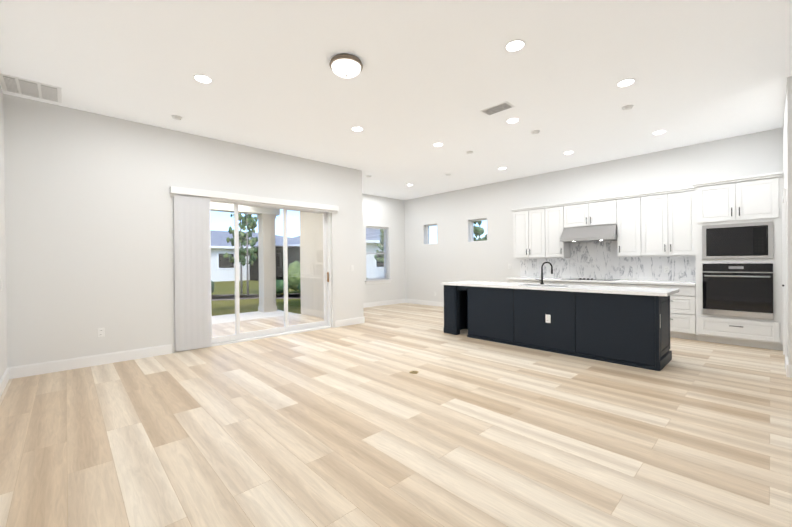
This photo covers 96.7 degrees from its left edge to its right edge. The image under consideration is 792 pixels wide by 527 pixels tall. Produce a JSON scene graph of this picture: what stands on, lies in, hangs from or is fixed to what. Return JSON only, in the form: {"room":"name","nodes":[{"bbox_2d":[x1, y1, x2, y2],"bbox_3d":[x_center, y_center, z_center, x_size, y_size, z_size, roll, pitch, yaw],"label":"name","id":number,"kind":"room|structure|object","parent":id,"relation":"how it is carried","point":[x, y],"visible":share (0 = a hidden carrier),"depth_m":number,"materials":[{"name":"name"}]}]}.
{"room":"kitchen","nodes":[
{"label":"kitchen","id":0,"kind":"room"},
{"bbox_2d":[0,86,6,378],"bbox_3d":[-2.127,-0.321,1.346,0.250,3.280,7.150,-1,0,-43],"label":"wall","id":1,"kind":"structure","parent":0,"point":[3,344],"depth_m":3.87,"materials":[{"name":"white paint"}]},
{"bbox_2d":[0,367,9,396],"bbox_3d":[-2.100,1.251,1.535,0.016,0.135,6.900,-1,0,-43],"label":"baseboard","id":2,"kind":"structure","parent":1,"relation":"attached to","point":[5,378],"depth_m":3.76,"materials":[{"name":"white"}]},
{"bbox_2d":[3,93,363,367],"bbox_3d":[-2.775,-0.332,5.813,5.420,3.280,0.250,-1,0,-43],"label":"wall","id":3,"kind":"structure","parent":0,"point":[89,249],"depth_m":4.68,"materials":[{"name":"white paint"}]},
{"bbox_2d":[10,344,171,378],"bbox_3d":[-3.860,1.256,4.604,1.590,0.135,0.016,-1,0,-43],"label":"baseboard","id":4,"kind":"structure","parent":3,"relation":"attached to","point":[51,366],"depth_m":4.50,"materials":[{"name":"white wood"}]},
{"bbox_2d":[97,328,104,336],"bbox_3d":[-3.862,0.904,4.608,0.072,0.118,0.010,-1,0,-43],"label":"electrical outlet","id":5,"kind":"object","parent":3,"relation":"attached to","point":[100,332],"visible":1,"depth_m":4.60,"materials":[{"name":"white plastic"}]},
{"bbox_2d":[174,196,211,350],"bbox_3d":[-3.055,0.140,5.308,0.481,2.275,0.038,-1,0,-43],"label":"vertical blinds","id":6,"kind":"object","parent":3,"relation":"attached to","point":[192,254],"visible":0.94,"depth_m":5.29,"materials":[{"name":"white fabric"}]},
{"bbox_2d":[173,197,331,351],"bbox_3d":[-2.351,0.102,6.202,2.740,2.400,0.200,-1,0,-43],"label":"door frame","id":7,"kind":"structure","parent":3,"relation":"attached to","point":[238,336],"depth_m":6.40,"materials":[{"name":"white metal"}]},
{"bbox_2d":[170,186,338,212],"bbox_3d":[-2.226,-1.066,6.095,2.880,0.135,0.094,-1,0,-43],"label":"valance","id":8,"kind":"object","parent":3,"relation":"attached to","point":[229,197],"visible":0.98,"depth_m":5.86,"materials":[{"name":"white"}]},
{"bbox_2d":[335,317,363,327],"bbox_3d":[-0.962,1.216,7.324,0.720,0.135,0.016,-1,0,-43],"label":"baseboard","id":9,"kind":"structure","parent":3,"relation":"attached to","point":[339,323],"depth_m":7.31,"materials":[{"name":"white wood"}]},
{"bbox_2d":[300,212,323,317],"bbox_3d":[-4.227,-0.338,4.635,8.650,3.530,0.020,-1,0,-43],"label":"wall","id":10,"kind":"structure","parent":0,"point":[305,241],"depth_m":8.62,"materials":[{"name":"beige paint"}]},
{"bbox_2d":[362,194,404,302],"bbox_3d":[-0.892,-0.369,10.324,3.500,3.280,0.250,-1,0,-43],"label":"wall","id":11,"kind":"structure","parent":0,"point":[384,212],"depth_m":10.82,"materials":[{"name":"white paint"}]},
{"bbox_2d":[365,228,391,283],"bbox_3d":[-0.585,-0.251,10.546,1.020,1.685,0.245,-1,0,-43],"label":"window","id":12,"kind":"structure","parent":11,"relation":"in","point":[373,280],"depth_m":10.71,"materials":[{"name":"white"}]},
{"bbox_2d":[366,226,387,278],"bbox_3d":[-0.591,-0.311,10.552,0.886,1.556,0.060,-1,0,-43],"label":"blinds","id":13,"kind":"object","parent":12,"relation":"attached to","point":[376,248],"visible":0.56,"depth_m":10.53,"materials":[{"name":"white"}]},
{"bbox_2d":[363,299,404,307],"bbox_3d":[-0.884,1.204,10.141,3.230,0.135,0.016,-1,0,-43],"label":"baseboard","id":14,"kind":"structure","parent":11,"relation":"attached to","point":[380,303],"depth_m":10.61,"materials":[{"name":"white wood"}]},
{"bbox_2d":[0,303,791,526],"bbox_3d":[0.281,1.340,5.141,8.920,0.120,9.400,-1,0,-43],"label":"floor","id":15,"kind":"structure","parent":0,"point":[358,425],"depth_m":2.64,"materials":[{"name":"brown wood"}]},
{"bbox_2d":[465,286,504,343],"bbox_3d":[1.734,0.822,6.068,0.700,0.880,0.682,-1,0,-43],"label":"base cabinet","id":16,"kind":"object","parent":15,"relation":"on","point":[484,305],"depth_m":5.79,"materials":[{"name":"black paint"}]},
{"bbox_2d":[505,290,540,349],"bbox_3d":[2.130,0.820,5.646,0.700,0.880,0.725,-1,0,-43],"label":"base cabinet","id":17,"kind":"object","parent":15,"relation":"on","point":[522,307],"depth_m":5.32,"materials":[{"name":"black paint"}]},
{"bbox_2d":[507,280,540,283],"bbox_3d":[3.011,0.802,7.913,0.627,0.880,0.760,-1,0,-43],"label":"base cabinet","id":18,"kind":"object","parent":15,"relation":"on","point":[512,281],"depth_m":7.67,"materials":[{"name":"white paint"}]},
{"bbox_2d":[543,280,561,283],"bbox_3d":[3.401,0.800,7.497,0.627,0.880,0.507,-1,0,-43],"label":"base cabinet","id":19,"kind":"object","parent":15,"relation":"on","point":[544,281],"depth_m":7.23,"materials":[{"name":"white paint"}]},
{"bbox_2d":[541,290,572,355],"bbox_3d":[2.541,0.817,5.209,0.700,0.880,0.725,-1,0,-43],"label":"base cabinet","id":20,"kind":"object","parent":15,"relation":"on","point":[556,305],"depth_m":4.95,"materials":[{"name":"black paint"}]},
{"bbox_2d":[545,314,550,322],"bbox_3d":[2.179,0.792,5.047,0.010,0.118,0.072,-1,0,-43],"label":"outlet","id":21,"kind":"object","parent":20,"relation":"attached to","point":[547,316],"depth_m":5.05,"materials":[{"name":"white plastic"}]},
{"bbox_2d":[562,280,613,285],"bbox_3d":[3.863,0.797,7.005,0.627,0.880,0.970,-1,0,-43],"label":"base cabinet","id":22,"kind":"object","parent":15,"relation":"on","point":[566,282],"depth_m":6.78,"materials":[{"name":"white paint"}]},
{"bbox_2d":[573,290,672,370],"bbox_3d":[3.014,0.815,4.690,0.720,0.880,0.927,-1,0,-43],"label":"base cabinet","id":23,"kind":"object","parent":15,"relation":"on","point":[628,326],"depth_m":4.40,"materials":[{"name":"black paint"}]},
{"bbox_2d":[441,282,678,297],"bbox_3d":[2.242,0.359,5.492,0.780,0.040,3.320,-1,0,-43],"label":"countertop","id":24,"kind":"structure","parent":23,"relation":"on","point":[657,292],"depth_m":4.93,"materials":[{"name":"white stone"}]},
{"bbox_2d":[536,262,552,285],"bbox_3d":[2.407,0.156,5.723,0.065,0.361,0.303,-1,0,-43],"label":"faucet","id":25,"kind":"object","parent":24,"relation":"on","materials":[{"name":"black metal"}]},
{"bbox_2d":[614,284,637,286],"bbox_3d":[4.303,0.794,6.536,0.627,0.880,0.444,-1,0,-43],"label":"base cabinet","id":26,"kind":"object","parent":15,"relation":"on","point":[617,285],"depth_m":6.28,"materials":[{"name":"white paint"}]},
{"bbox_2d":[638,284,693,339],"bbox_3d":[4.722,0.792,6.090,0.627,0.880,0.780,-1,0,-43],"label":"base cabinet","id":27,"kind":"object","parent":15,"relation":"on","point":[682,302],"depth_m":5.73,"materials":[{"name":"white paint"}]},
{"bbox_2d":[506,276,693,283],"bbox_3d":[3.849,0.337,6.994,0.652,0.040,3.290,-1,0,-43],"label":"countertop","id":28,"kind":"structure","parent":27,"relation":"on","point":[521,277],"depth_m":6.53,"materials":[{"name":"white stone"}]},
{"bbox_2d":[562,276,621,279],"bbox_3d":[3.852,0.301,6.997,0.490,0.032,0.910,-1,0,-43],"label":"cooktop","id":29,"kind":"object","parent":28,"relation":"in","point":[563,277],"depth_m":7.08,"materials":[{"name":"metal"}]},
{"bbox_2d":[694,172,783,350],"bbox_3d":[5.290,-0.006,5.440,0.672,2.470,0.947,-1,0,-43],"label":"tall cabinet","id":30,"kind":"object","parent":15,"relation":"on","point":[712,251],"depth_m":5.20,"materials":[{"name":"white paint"}]},
{"bbox_2d":[783,76,791,364],"bbox_3d":[5.335,-0.407,4.312,2.150,3.280,0.760,-1,0,-43],"label":"wall pier","id":31,"kind":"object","parent":15,"relation":"on","point":[787,144],"visible":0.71,"depth_m":3.85,"materials":[{"name":"white paint"}]},
{"bbox_2d":[782,189,786,356],"bbox_3d":[4.980,0.171,4.479,0.910,2.130,0.103,-1,0,-43],"label":"door frame","id":32,"kind":"structure","parent":31,"relation":"attached to","point":[784,234],"depth_m":4.19,"materials":[{"name":"white wood"}]},
{"bbox_2d":[785,363,791,377],"bbox_3d":[4.549,1.177,3.591,0.016,0.135,0.756,-1,0,-43],"label":"baseboard","id":33,"kind":"structure","parent":15,"relation":"on","point":[788,367],"depth_m":3.85,"materials":[{"name":"white"}]},
{"bbox_2d":[0,0,791,199],"bbox_3d":[0.246,-2.075,5.127,8.920,0.150,9.400,-1,0,-43],"label":"ceiling","id":34,"kind":"structure","parent":0,"point":[422,82],"depth_m":3.71,"materials":[{"name":"white paint"}]},
{"bbox_2d":[0,73,61,102],"bbox_3d":[-4.063,-1.945,3.933,0.480,0.014,0.500,-1,0,-43],"label":"ceiling vent","id":35,"kind":"object","parent":34,"relation":"in","point":[22,86],"visible":1,"depth_m":3.90,"materials":[{"name":"white metal"}]},
{"bbox_2d":[171,115,181,119],"bbox_3d":[-2.942,-1.951,4.725,0.130,0.030,0.130,-1,0,-43],"label":"smoke detector","id":36,"kind":"object","parent":34,"relation":"attached to","point":[176,117],"visible":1,"depth_m":4.70,"materials":[{"name":"white plastic"}]},
{"bbox_2d":[193,74,212,83],"bbox_3d":[-2.060,-1.968,3.757,0.190,0.006,0.190,-1,0,-43],"label":"recessed light","id":37,"kind":"object","parent":34,"relation":"in","point":[201,78],"visible":1,"depth_m":3.74,"materials":[{"name":"white plastic"}]},
{"bbox_2d":[329,53,362,77],"bbox_3d":[-0.490,-1.929,3.474,0.330,0.177,0.330,-1,0,-43],"label":"flush-mount dome light","id":38,"kind":"object","parent":34,"relation":"attached to","point":[344,65],"visible":1,"depth_m":3.39,"materials":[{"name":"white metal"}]},
{"bbox_2d":[351,126,363,131],"bbox_3d":[-0.571,-1.989,5.210,0.190,0.006,0.190,-1,0,-43],"label":"recessed light","id":39,"kind":"object","parent":34,"relation":"in","point":[357,128],"visible":1,"depth_m":5.21,"materials":[{"name":"white"}]},
{"bbox_2d":[433,143,443,146],"bbox_3d":[0.712,-2.005,5.947,0.190,0.006,0.190,-1,0,-43],"label":"recessed light","id":40,"kind":"object","parent":34,"relation":"in","point":[438,144],"visible":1,"depth_m":5.92,"materials":[{"name":"white plastic"}]},
{"bbox_2d":[480,101,514,115],"bbox_3d":[1.312,-2.002,4.563,0.220,0.011,0.380,-1,0,-43],"label":"ceiling vent","id":41,"kind":"object","parent":34,"relation":"in","point":[500,107],"visible":1,"depth_m":4.54,"materials":[{"name":"white metal"}]},
{"bbox_2d":[506,118,519,122],"bbox_3d":[1.643,-2.010,4.956,0.190,0.006,0.190,-1,0,-43],"label":"recessed light","id":42,"kind":"object","parent":34,"relation":"in","point":[512,120],"visible":1,"depth_m":4.94,"materials":[{"name":"white plastic"}]},
{"bbox_2d":[504,39,525,51],"bbox_3d":[1.093,-1.997,3.233,0.190,0.006,0.190,-1,0,-43],"label":"recessed light","id":43,"kind":"object","parent":34,"relation":"in","point":[515,45],"visible":1,"depth_m":3.22,"materials":[{"name":"white"}]},
{"bbox_2d":[616,78,635,86],"bbox_3d":[2.565,-2.015,3.929,0.190,0.006,0.190,-1,0,-43],"label":"recessed light","id":44,"kind":"object","parent":34,"relation":"in","point":[626,82],"visible":1,"depth_m":3.91,"materials":[{"name":"white plastic"}]},
{"bbox_2d":[622,105,633,109],"bbox_3d":[2.995,-2.010,4.552,0.130,0.030,0.130,-1,0,-43],"label":"smoke detector","id":45,"kind":"object","parent":34,"relation":"attached to","point":[627,107],"visible":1,"depth_m":4.52,"materials":[{"name":"white plastic"}]},
{"bbox_2d":[652,130,666,134],"bbox_3d":[4.092,-2.036,5.473,0.190,0.006,0.190,-1,0,-43],"label":"recessed light","id":46,"kind":"object","parent":34,"relation":"in","point":[658,132],"visible":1,"depth_m":5.46,"materials":[{"name":"white plastic"}]},
{"bbox_2d":[404,127,782,301],"bbox_3d":[3.509,-0.404,8.010,0.250,3.280,9.150,-1,0,-43],"label":"wall","id":47,"kind":"structure","parent":0,"point":[455,253],"depth_m":8.48,"materials":[{"name":"white paint"}]},
{"bbox_2d":[405,299,443,306],"bbox_3d":[1.631,1.180,9.839,0.016,0.135,3.900,-1,0,-43],"label":"baseboard","id":48,"kind":"structure","parent":47,"relation":"attached to","point":[423,302],"depth_m":10.64,"materials":[{"name":"white wood"}]},
{"bbox_2d":[424,224,436,244],"bbox_3d":[1.095,-0.870,10.546,0.209,0.600,0.530,-1,0,-43],"label":"window","id":49,"kind":"structure","parent":47,"relation":"in","point":[428,234],"depth_m":10.75,"materials":[{"name":"white"}]},
{"bbox_2d":[471,219,486,241],"bbox_3d":[2.221,-0.876,9.347,0.209,0.600,0.580,-1,0,-43],"label":"window","id":50,"kind":"structure","parent":47,"relation":"in","point":[472,231],"depth_m":9.56,"materials":[{"name":"white"}]},
{"bbox_2d":[511,205,549,259],"bbox_3d":[3.116,-0.680,7.983,0.347,1.100,0.813,-1,0,-43],"label":"upper cabinet","id":51,"kind":"object","parent":47,"relation":"attached to","point":[531,226],"depth_m":7.84,"materials":[{"name":"white paint"}]},
{"bbox_2d":[550,204,569,259],"bbox_3d":[3.463,-0.682,7.614,0.347,1.100,0.454,-1,0,-43],"label":"upper cabinet","id":52,"kind":"object","parent":47,"relation":"attached to","point":[557,251],"depth_m":7.47,"materials":[{"name":"white paint"}]},
{"bbox_2d":[558,196,617,243],"bbox_3d":[3.876,-0.843,7.026,0.547,0.780,0.970,-1,0,-43],"label":"upper cabinet","id":53,"kind":"object","parent":47,"relation":"attached to","point":[585,221],"depth_m":6.95,"materials":[{"name":"white paint"}]},
{"bbox_2d":[560,224,616,241],"bbox_3d":[3.879,-0.591,7.027,0.547,0.295,0.960,-1,0,-43],"label":"range hood","id":54,"kind":"object","parent":53,"relation":"attached to","point":[585,232],"depth_m":6.89,"materials":[{"name":"silver metal"}]},
{"bbox_2d":[520,240,695,280],"bbox_3d":[4.084,-0.216,7.204,0.012,1.060,3.270,-1,0,-43],"label":"backsplash","id":55,"kind":"structure","parent":47,"relation":"attached to","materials":[{"name":"white stone"}]},
{"bbox_2d":[664,266,668,272],"bbox_3d":[4.877,0.110,6.349,0.010,0.118,0.072,-1,0,-43],"label":"outlet","id":56,"kind":"object","parent":55,"relation":"attached to","point":[666,268],"depth_m":6.34,"materials":[{"name":"white plastic"}]},
{"bbox_2d":[614,193,645,255],"bbox_3d":[4.434,-0.687,6.580,0.347,1.100,0.443,-1,0,-43],"label":"upper cabinet","id":57,"kind":"object","parent":47,"relation":"attached to","point":[631,241],"depth_m":6.45,"materials":[{"name":"white paint"}]},
{"bbox_2d":[646,188,693,255],"bbox_3d":[4.787,-0.689,6.203,0.347,1.100,0.844,-1,0,-43],"label":"upper cabinet","id":58,"kind":"object","parent":47,"relation":"attached to","point":[669,215],"depth_m":6.03,"materials":[{"name":"white paint"}]},
{"label":"outside","id":59,"kind":"structure","parent":0,"visible":0},
{"bbox_2d":[212,310,295,323],"bbox_3d":[-5.400,1.486,5.911,8.650,0.255,3.500,-1,0,-43],"label":"lanai","id":60,"kind":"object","parent":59,"point":[252,315],"depth_m":8.87,"materials":[{"name":"concrete"}]},
{"bbox_2d":[257,213,276,311],"bbox_3d":[-3.597,-0.018,9.820,0.380,2.685,0.380,-1,0,-43],"label":"column","id":61,"kind":"structure","parent":60,"relation":"on","point":[266,283],"depth_m":9.69,"materials":[{"name":"beige paint"}]},
{"bbox_2d":[210,202,279,215],"bbox_3d":[-6.531,-1.465,7.073,8.650,0.290,0.340,-1,0,-43],"label":"beam","id":62,"kind":"structure","parent":61,"relation":"on","point":[245,209],"depth_m":9.24,"materials":[{"name":"white"}]},
{"bbox_2d":[211,280,300,315],"bbox_3d":[-4.267,1.529,4.231,320.000,0.200,320.000,-1,0,-43],"label":"lawn","id":63,"kind":"structure","parent":59,"point":[255,289],"depth_m":12.78,"materials":[{"name":"green plant"}]},
{"bbox_2d":[211,230,299,281],"bbox_3d":[-15.018,-0.884,33.908,20.000,4.600,17.030,-1,0,-43],"label":"house","id":64,"kind":"structure","parent":63,"relation":"on","point":[223,268],"depth_m":28.37,"materials":[{"name":"white"}]},
{"bbox_2d":[211,293,300,300],"bbox_3d":[-6.163,1.393,14.737,13.915,0.025,2.497,-1,0,-7],"label":"mulch bed","id":65,"kind":"object","parent":63,"relation":"on","point":[220,297],"depth_m":14.53,"materials":[{"name":"brown soil"}]},
{"bbox_2d":[211,280,213,292],"bbox_3d":[-7.987,0.990,14.642,0.836,0.805,0.860,-1,0,-43],"label":"bush","id":66,"kind":"object","parent":65,"relation":"on","point":[212,284],"depth_m":14.73,"materials":[{"name":"green plant"}]},
{"bbox_2d":[223,213,254,293],"bbox_3d":[-7.062,-1.176,16.033,1.490,5.113,1.250,-1,0,-43],"label":"pine tree","id":67,"kind":"object","parent":65,"relation":"on","point":[230,257],"depth_m":15.94,"materials":[{"name":"green plant"}]},
{"bbox_2d":[231,213,257,295],"bbox_3d":[-6.380,-0.609,15.016,1.323,3.975,1.406,-1,0,-43],"label":"pine tree","id":68,"kind":"object","parent":65,"relation":"on","point":[252,243],"depth_m":15.03,"materials":[{"name":"green plant"}]},
{"bbox_2d":[276,279,289,293],"bbox_3d":[-4.976,1.016,15.156,0.839,0.687,0.788,-1,0,-43],"label":"bush","id":69,"kind":"object","parent":65,"relation":"on","point":[278,291],"depth_m":14.86,"materials":[{"name":"green plant"}]},
{"bbox_2d":[288,260,299,290],"bbox_3d":[-4.463,0.598,16.424,1.289,1.504,1.459,-1,0,-43],"label":"bush","id":70,"kind":"object","parent":65,"relation":"on","point":[294,273],"depth_m":15.90,"materials":[{"name":"green plant"}]},
{"bbox_2d":[278,228,383,277],"bbox_3d":[-5.212,-0.921,31.133,7.500,4.500,14.500,-1,0,-43],"label":"house","id":71,"kind":"structure","parent":63,"relation":"on","point":[369,271],"depth_m":25.40,"materials":[{"name":"white"}]},
{"bbox_2d":[374,229,383,263],"bbox_3d":[-0.654,-0.964,22.019,1.475,4.513,1.463,-1,0,-43],"label":"tree","id":72,"kind":"object","parent":63,"relation":"on","point":[381,256],"depth_m":21.94,"materials":[{"name":"green plant"}]},
{"bbox_2d":[474,221,486,240],"bbox_3d":[3.375,-0.329,13.617,1.493,3.232,1.117,-1,0,-43],"label":"pine tree","id":73,"kind":"object","parent":63,"relation":"on","point":[479,233],"depth_m":13.60,"materials":[{"name":"green plant"}]}
]}

